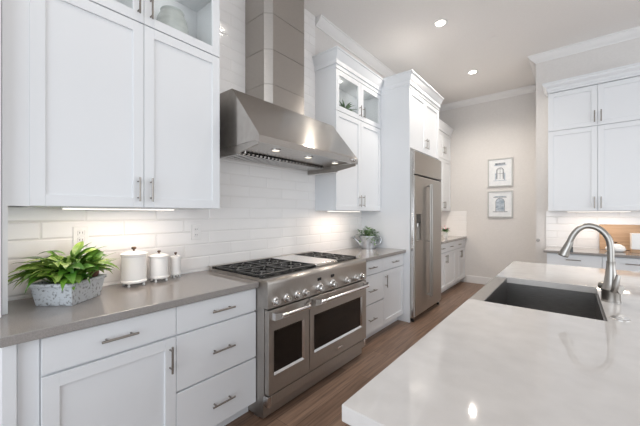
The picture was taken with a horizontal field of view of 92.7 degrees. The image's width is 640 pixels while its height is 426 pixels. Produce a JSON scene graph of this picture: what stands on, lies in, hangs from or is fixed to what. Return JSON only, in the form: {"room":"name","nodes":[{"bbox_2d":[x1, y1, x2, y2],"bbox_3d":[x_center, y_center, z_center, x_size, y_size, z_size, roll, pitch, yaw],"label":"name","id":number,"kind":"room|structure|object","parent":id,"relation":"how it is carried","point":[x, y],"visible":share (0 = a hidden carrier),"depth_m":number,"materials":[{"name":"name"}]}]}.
{"room":"kitchen","nodes":[
{"label":"kitchen","id":0,"kind":"room"},
{"bbox_2d":[8,26,384,206],"bbox_3d":[-0.980,-0.444,2.471,0.120,3.620,10.800,0,0,39],"label":"wall","id":1,"kind":"structure","parent":0,"point":[323,42],"depth_m":3.65,"materials":[{"name":"beige paint"}]},
{"bbox_2d":[0,0,0,317],"bbox_3d":[-1.532,-0.900,1.429,0.350,2.704,0.028,0,0,39],"label":"trim","id":2,"kind":"structure","parent":1,"relation":"attached to","point":[0,0],"depth_m":1.33,"materials":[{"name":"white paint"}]},
{"bbox_2d":[1,0,28,314],"bbox_3d":[-1.510,-0.591,1.493,0.304,2.086,0.088,0,0,39],"label":"trim","id":3,"kind":"structure","parent":1,"relation":"attached to","point":[14,13],"depth_m":1.39,"materials":[{"name":"white paint"}]},
{"bbox_2d":[73,226,88,245],"bbox_3d":[-1.421,0.134,1.814,0.008,0.116,0.076,0,0,39],"label":"wall outlet","id":4,"kind":"object","parent":1,"relation":"attached to","point":[80,234],"visible":0.91,"depth_m":1.81,"materials":[{"name":"white plastic"}]},
{"bbox_2d":[78,230,84,234],"bbox_3d":[-1.420,0.113,1.813,0.004,0.030,0.034,0,0,39],"label":"socket","id":5,"kind":"object","parent":4,"relation":"attached to","point":[80,232],"depth_m":1.81,"materials":[{"name":"grey plastic"}]},
{"bbox_2d":[78,237,84,242],"bbox_3d":[-1.420,0.155,1.813,0.004,0.030,0.034,0,0,39],"label":"socket","id":6,"kind":"object","parent":4,"relation":"attached to","point":[80,239],"depth_m":1.81,"materials":[{"name":"grey plastic"}]},
{"bbox_2d":[19,0,219,208],"bbox_3d":[-1.121,-0.905,1.916,0.364,1.738,1.065,0,0,39],"label":"upper cabinet","id":7,"kind":"object","parent":1,"relation":"attached to","point":[124,103],"visible":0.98,"depth_m":1.74,"materials":[{"name":"white paint"}]},
{"bbox_2d":[61,207,174,209],"bbox_3d":[-1.140,-0.029,1.781,0.036,0.012,0.570,0,0,39],"label":"light","id":8,"kind":"object","parent":7,"relation":"attached to","point":[95,208],"visible":0.95,"depth_m":1.72,"materials":[{"name":"white plastic"}]},
{"bbox_2d":[95,209,146,209],"bbox_3d":[-1.140,-0.025,1.781,0.028,0.003,0.560,0,0,39],"label":"diffuser","id":9,"kind":"object","parent":8,"relation":"attached to","point":[95,209],"depth_m":1.75,"materials":[{"name":"white plastic"}]},
{"bbox_2d":[156,5,188,34],"bbox_3d":[-1.010,-1.261,2.088,0.206,0.232,0.206,0,0,39],"label":"jar","id":10,"kind":"object","parent":7,"relation":"in","point":[172,16],"visible":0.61,"depth_m":2.01,"materials":[{"name":"white ceramic"}]},
{"bbox_2d":[8,0,361,300],"bbox_3d":[0.400,-0.844,4.047,0.012,2.820,6.387,0,0,39],"label":"backsplash","id":11,"kind":"structure","parent":1,"relation":"attached to","point":[265,211],"depth_m":2.59,"materials":[{"name":"tile"}]},
{"bbox_2d":[191,224,200,239],"bbox_3d":[-0.964,0.142,2.371,0.008,0.116,0.076,0,0,39],"label":"wall outlet","id":12,"kind":"object","parent":1,"relation":"attached to","point":[195,229],"visible":1,"depth_m":2.37,"materials":[{"name":"white plastic"}]},
{"bbox_2d":[220,0,357,175],"bbox_3d":[-0.259,-1.337,2.706,0.669,1.830,1.222,0,0,39],"label":"range hood","id":13,"kind":"object","parent":1,"relation":"attached to","point":[267,124],"visible":0.98,"depth_m":2.61,"materials":[{"name":"silver metal"}]},
{"bbox_2d":[312,46,383,210],"bbox_3d":[0.380,-0.905,3.743,0.364,1.738,1.063,0,0,39],"label":"upper cabinet","id":14,"kind":"object","parent":1,"relation":"attached to","point":[339,76],"visible":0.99,"depth_m":3.56,"materials":[{"name":"white paint"}]},
{"bbox_2d":[327,210,359,211],"bbox_3d":[0.285,-0.029,3.515,0.036,0.012,0.620,0,0,39],"label":"light","id":15,"kind":"object","parent":14,"relation":"attached to","point":[327,210],"visible":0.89,"depth_m":3.43,"materials":[{"name":"white plastic"}]},
{"bbox_2d":[339,99,356,110],"bbox_3d":[0.308,-1.241,3.660,0.304,0.192,0.262,0,0,39],"label":"potted fern","id":16,"kind":"object","parent":14,"relation":"in","point":[348,106],"visible":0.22,"depth_m":3.61,"materials":[{"name":"green plant"}]},
{"bbox_2d":[315,14,535,111],"bbox_3d":[1.911,-2.204,4.413,1.882,0.100,3.902,0,0,39],"label":"trim","id":17,"kind":"structure","parent":1,"relation":"attached to","point":[322,23],"depth_m":4.46,"materials":[{"name":"white paint"}]},
{"bbox_2d":[439,119,453,210],"bbox_3d":[2.013,-0.896,5.693,0.409,1.675,1.794,0,0,39],"label":"upper cabinet","id":18,"kind":"object","parent":1,"relation":"attached to","point":[445,131],"visible":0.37,"depth_m":6.04,"materials":[{"name":"white paint"}]},
{"bbox_2d":[225,281,484,425],"bbox_3d":[1.570,1.406,0.377,6.720,0.080,10.800,0,0,39],"label":"floor","id":19,"kind":"structure","parent":0,"point":[320,404],"depth_m":2.61,"materials":[{"name":"brown wood"}]},
{"bbox_2d":[0,307,175,425],"bbox_3d":[-1.207,0.928,1.573,0.666,0.873,0.654,0,0,39],"label":"base cabinet","id":20,"kind":"object","parent":19,"relation":"on","point":[122,372],"visible":0.82,"depth_m":1.37,"materials":[{"name":"white paint"}]},
{"bbox_2d":[0,270,258,347],"bbox_3d":[-1.041,0.471,1.781,0.661,0.039,1.196,0,0,39],"label":"countertop","id":21,"kind":"structure","parent":20,"relation":"on","point":[25,321],"depth_m":1.52,"materials":[{"name":"grey stone"}]},
{"bbox_2d":[8,241,119,305],"bbox_3d":[-1.319,0.302,1.574,0.391,0.300,0.512,0,0,35],"label":"potted plant","id":22,"kind":"object","parent":21,"relation":"on","point":[67,283],"visible":1,"depth_m":1.50,"materials":[{"name":"green plant"}]},
{"bbox_2d":[119,247,146,287],"bbox_3d":[-1.175,0.330,1.927,0.153,0.244,0.153,0,0,39],"label":"canister","id":23,"kind":"object","parent":21,"relation":"on","point":[133,263],"visible":1,"depth_m":1.87,"materials":[{"name":"white ceramic"}]},
{"bbox_2d":[149,250,168,282],"bbox_3d":[-1.084,0.349,2.054,0.123,0.206,0.123,0,0,39],"label":"canister","id":24,"kind":"object","parent":21,"relation":"on","point":[158,261],"visible":1,"depth_m":2.01,"materials":[{"name":"white ceramic"}]},
{"bbox_2d":[170,252,180,277],"bbox_3d":[-1.025,0.362,2.165,0.073,0.180,0.073,0,0,39],"label":"canister","id":25,"kind":"object","parent":21,"relation":"on","point":[175,260],"visible":1,"depth_m":2.14,"materials":[{"name":"white ceramic"}]},
{"bbox_2d":[174,288,255,425],"bbox_3d":[-0.829,0.928,2.034,0.666,0.873,0.538,0,0,39],"label":"base cabinet","id":26,"kind":"object","parent":19,"relation":"on","point":[216,337],"visible":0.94,"depth_m":1.81,"materials":[{"name":"white paint"}]},
{"bbox_2d":[209,251,368,418],"bbox_3d":[-0.190,0.890,2.657,0.776,0.952,1.242,0,0,39],"label":"range cooker","id":27,"kind":"object","parent":19,"relation":"on","point":[310,310],"visible":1,"depth_m":2.30,"materials":[{"name":"silver metal"}]},
{"bbox_2d":[219,254,353,277],"bbox_3d":[-0.240,0.445,2.698,0.565,0.010,1.210,0,0,39],"label":"cooktop","id":28,"kind":"object","parent":27,"relation":"in","point":[330,256],"depth_m":2.47,"materials":[{"name":"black metal"}]},
{"bbox_2d":[364,258,383,338],"bbox_3d":[0.310,0.928,3.420,0.666,0.873,0.575,0,0,39],"label":"base cabinet","id":29,"kind":"object","parent":19,"relation":"on","point":[374,269],"visible":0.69,"depth_m":3.31,"materials":[{"name":"white paint"}]},
{"bbox_2d":[322,246,405,261],"bbox_3d":[0.478,0.471,3.630,0.661,0.039,1.112,0,0,39],"label":"countertop","id":30,"kind":"structure","parent":29,"relation":"on","point":[377,253],"depth_m":3.56,"materials":[{"name":"grey stone"}]},
{"bbox_2d":[352,227,381,248],"bbox_3d":[0.629,0.305,3.991,0.318,0.293,0.350,0,0,44],"label":"watering can","id":31,"kind":"object","parent":30,"relation":"on","point":[368,239],"visible":1,"depth_m":3.93,"materials":[{"name":"metal"}]},
{"bbox_2d":[377,253,403,331],"bbox_3d":[0.663,0.928,3.850,0.666,0.873,0.536,0,0,39],"label":"base cabinet","id":32,"kind":"object","parent":19,"relation":"on","point":[393,270],"visible":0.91,"depth_m":3.67,"materials":[{"name":"white paint"}]},
{"bbox_2d":[362,69,443,322],"bbox_3d":[1.225,-0.204,4.457,0.762,3.139,1.227,0,0,39],"label":"refrigerator surround","id":33,"kind":"object","parent":19,"relation":"on","point":[410,106],"visible":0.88,"depth_m":3.97,"materials":[{"name":"white paint"}]},
{"bbox_2d":[410,150,440,321],"bbox_3d":[1.257,0.283,4.431,0.778,2.165,1.059,0,0,39],"label":"refrigerator","id":34,"kind":"object","parent":19,"relation":"on","point":[425,171],"visible":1,"depth_m":4.08,"materials":[{"name":"silver metal"}]},
{"bbox_2d":[441,241,454,292],"bbox_3d":[1.903,0.928,5.359,0.666,0.873,1.138,0,0,39],"label":"base cabinet","id":35,"kind":"object","parent":19,"relation":"on","point":[447,249],"visible":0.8,"depth_m":5.28,"materials":[{"name":"white paint"}]},
{"bbox_2d":[441,235,466,243],"bbox_3d":[2.106,0.471,5.609,0.663,0.039,1.782,0,0,39],"label":"countertop","id":36,"kind":"structure","parent":35,"relation":"on","point":[448,239],"depth_m":5.57,"materials":[{"name":"grey stone"}]},
{"bbox_2d":[441,226,449,237],"bbox_3d":[2.369,0.338,5.750,0.190,0.229,0.228,0,0,24],"label":"flower vase","id":37,"kind":"object","parent":36,"relation":"on","point":[445,234],"visible":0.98,"depth_m":5.72,"materials":[{"name":"white ceramic"}]},
{"bbox_2d":[451,239,464,286],"bbox_3d":[2.473,0.928,6.052,0.666,0.873,0.655,0,0,39],"label":"base cabinet","id":38,"kind":"object","parent":19,"relation":"on","point":[459,249],"visible":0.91,"depth_m":5.81,"materials":[{"name":"white paint"}]},
{"bbox_2d":[547,252,601,267],"bbox_3d":[3.208,0.922,3.867,0.507,0.885,0.652,0,0,39],"label":"base cabinet","id":39,"kind":"object","parent":19,"relation":"on","point":[592,261],"visible":0.29,"depth_m":3.62,"materials":[{"name":"white paint"}]},
{"bbox_2d":[544,246,639,257],"bbox_3d":[3.592,0.466,3.551,1.565,0.027,0.638,0,0,39],"label":"countertop","id":40,"kind":"structure","parent":39,"relation":"on","point":[551,249],"depth_m":3.63,"materials":[{"name":"grey stone"}]},
{"bbox_2d":[605,242,625,251],"bbox_3d":[3.541,0.394,3.655,0.184,0.115,0.184,0,0,39],"label":"covered dish","id":41,"kind":"object","parent":40,"relation":"on","point":[618,247],"visible":0.72,"depth_m":3.58,"materials":[{"name":"white ceramic"}]},
{"bbox_2d":[599,224,639,250],"bbox_3d":[3.833,0.294,3.727,0.620,0.314,0.059,0,0,39],"label":"cutting board","id":42,"kind":"object","parent":40,"relation":"on","point":[620,234],"visible":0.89,"depth_m":3.80,"materials":[{"name":"brown wood"}]},
{"bbox_2d":[630,233,639,252],"bbox_3d":[3.724,0.340,3.511,0.210,0.225,0.140,0,0,39],"label":"storage box","id":43,"kind":"object","parent":40,"relation":"on","point":[634,237],"visible":1,"depth_m":3.51,"materials":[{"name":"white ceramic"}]},
{"bbox_2d":[602,256,639,271],"bbox_3d":[3.601,0.922,3.544,0.507,0.885,0.652,0,0,39],"label":"base cabinet","id":44,"kind":"object","parent":19,"relation":"on","point":[622,263],"visible":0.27,"depth_m":3.36,"materials":[{"name":"white paint"}]},
{"bbox_3d":[1.496,0.930,1.537,1.208,0.871,2.500,0,0,39],"label":"cabinet","id":45,"kind":"object","parent":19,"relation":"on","visible":0},
{"bbox_2d":[342,261,639,425],"bbox_3d":[1.435,0.472,1.420,1.253,0.040,2.834,0,0,39],"label":"countertop","id":46,"kind":"structure","parent":45,"relation":"on","point":[485,363],"depth_m":0.89,"materials":[{"name":"stone"}]},
{"bbox_2d":[469,277,604,320],"bbox_3d":[1.249,0.588,1.750,0.560,0.260,0.786,0,0,39],"label":"sink","id":47,"kind":"object","parent":46,"relation":"in","point":[497,290],"visible":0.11,"depth_m":1.99,"materials":[{"name":"metal"}]},
{"bbox_2d":[558,223,624,302],"bbox_3d":[1.445,0.251,1.633,0.098,0.401,0.264,0,0,-41],"label":"faucet","id":48,"kind":"object","parent":46,"relation":"on","point":[611,289],"visible":1,"depth_m":1.57,"materials":[{"name":"silver metal"}]},
{"bbox_2d":[609,316,630,321],"bbox_3d":[1.288,0.450,1.310,0.068,0.005,0.068,0,0,39],"label":"cover","id":49,"kind":"object","parent":46,"relation":"on","point":[619,318],"visible":1,"depth_m":1.30,"materials":[{"name":"silver metal"}]},
{"bbox_2d":[304,0,639,104],"bbox_3d":[1.570,-2.301,0.377,6.720,0.106,10.800,0,0,39],"label":"ceiling","id":50,"kind":"structure","parent":0,"point":[402,35],"depth_m":3.77,"materials":[{"name":"paint"}]},
{"bbox_2d":[433,18,447,27],"bbox_3d":[1.423,-2.250,3.603,0.170,0.007,0.170,0,0,39],"label":"recessed light","id":51,"kind":"object","parent":50,"relation":"in","point":[442,22],"visible":1,"depth_m":3.60,"materials":[{"name":"white plastic"}]},
{"bbox_2d":[467,69,478,74],"bbox_3d":[2.427,-2.250,4.849,0.170,0.007,0.170,0,0,39],"label":"recessed light","id":52,"kind":"object","parent":50,"relation":"in","point":[475,71],"visible":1,"depth_m":4.85,"materials":[{"name":"white plastic"}]},
{"bbox_2d":[439,92,535,281],"bbox_3d":[3.186,-0.444,5.965,1.882,3.620,0.113,0,0,39],"label":"wall","id":53,"kind":"structure","parent":0,"point":[505,127],"depth_m":5.80,"materials":[{"name":"beige paint"}]},
{"bbox_2d":[441,211,466,235],"bbox_3d":[2.674,0.199,6.304,0.660,0.506,0.012,0,0,39],"label":"backsplash","id":54,"kind":"structure","parent":53,"relation":"attached to","point":[456,221],"depth_m":6.23,"materials":[{"name":"tile"}]},
{"bbox_2d":[466,275,492,284],"bbox_3d":[3.400,1.296,5.706,1.222,0.140,0.015,0,0,39],"label":"baseboard","id":55,"kind":"structure","parent":53,"relation":"attached to","point":[471,279],"depth_m":5.96,"materials":[{"name":"white paint"}]},
{"bbox_2d":[488,157,512,186],"bbox_3d":[3.375,-0.775,5.717,0.409,0.526,0.028,0,0,39],"label":"framed print","id":56,"kind":"object","parent":53,"relation":"attached to","point":[500,170],"visible":1,"depth_m":5.71,"materials":[{"name":"white paper"}]},
{"bbox_2d":[488,190,512,217],"bbox_3d":[3.375,-0.179,5.717,0.409,0.497,0.028,0,0,39],"label":"framed print","id":57,"kind":"object","parent":53,"relation":"attached to","point":[500,203],"visible":1,"depth_m":5.71,"materials":[{"name":"white paper"}]},
{"bbox_2d":[536,37,639,263],"bbox_3d":[5.348,-0.444,3.399,4.718,3.620,1.332,0,0,39],"label":"wall","id":58,"kind":"structure","parent":0,"point":[627,52],"depth_m":4.30,"materials":[{"name":"beige paint"}]},
{"bbox_2d":[528,26,639,84],"bbox_3d":[5.210,-2.204,3.381,4.708,0.100,1.309,0,0,39],"label":"trim","id":59,"kind":"structure","parent":58,"relation":"attached to","point":[632,33],"depth_m":4.01,"materials":[{"name":"white paint"}]},
{"bbox_2d":[542,62,639,210],"bbox_3d":[3.480,-0.872,3.806,1.124,1.672,0.405,0,0,39],"label":"upper cabinet","id":60,"kind":"object","parent":58,"relation":"attached to","point":[594,118],"visible":1,"depth_m":3.71,"materials":[{"name":"white paint"}]},
{"bbox_2d":[567,211,630,211],"bbox_3d":[3.410,-0.029,3.750,0.580,0.012,0.036,0,0,39],"label":"light","id":61,"kind":"object","parent":60,"relation":"attached to","point":[567,211],"visible":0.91,"depth_m":3.73,"materials":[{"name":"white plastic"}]},
{"bbox_2d":[546,211,639,248],"bbox_3d":[4.195,0.208,3.477,2.600,0.488,0.012,0,0,39],"label":"backsplash","id":62,"kind":"structure","parent":58,"relation":"attached to","point":[559,224],"depth_m":4.06,"materials":[{"name":"tile"}]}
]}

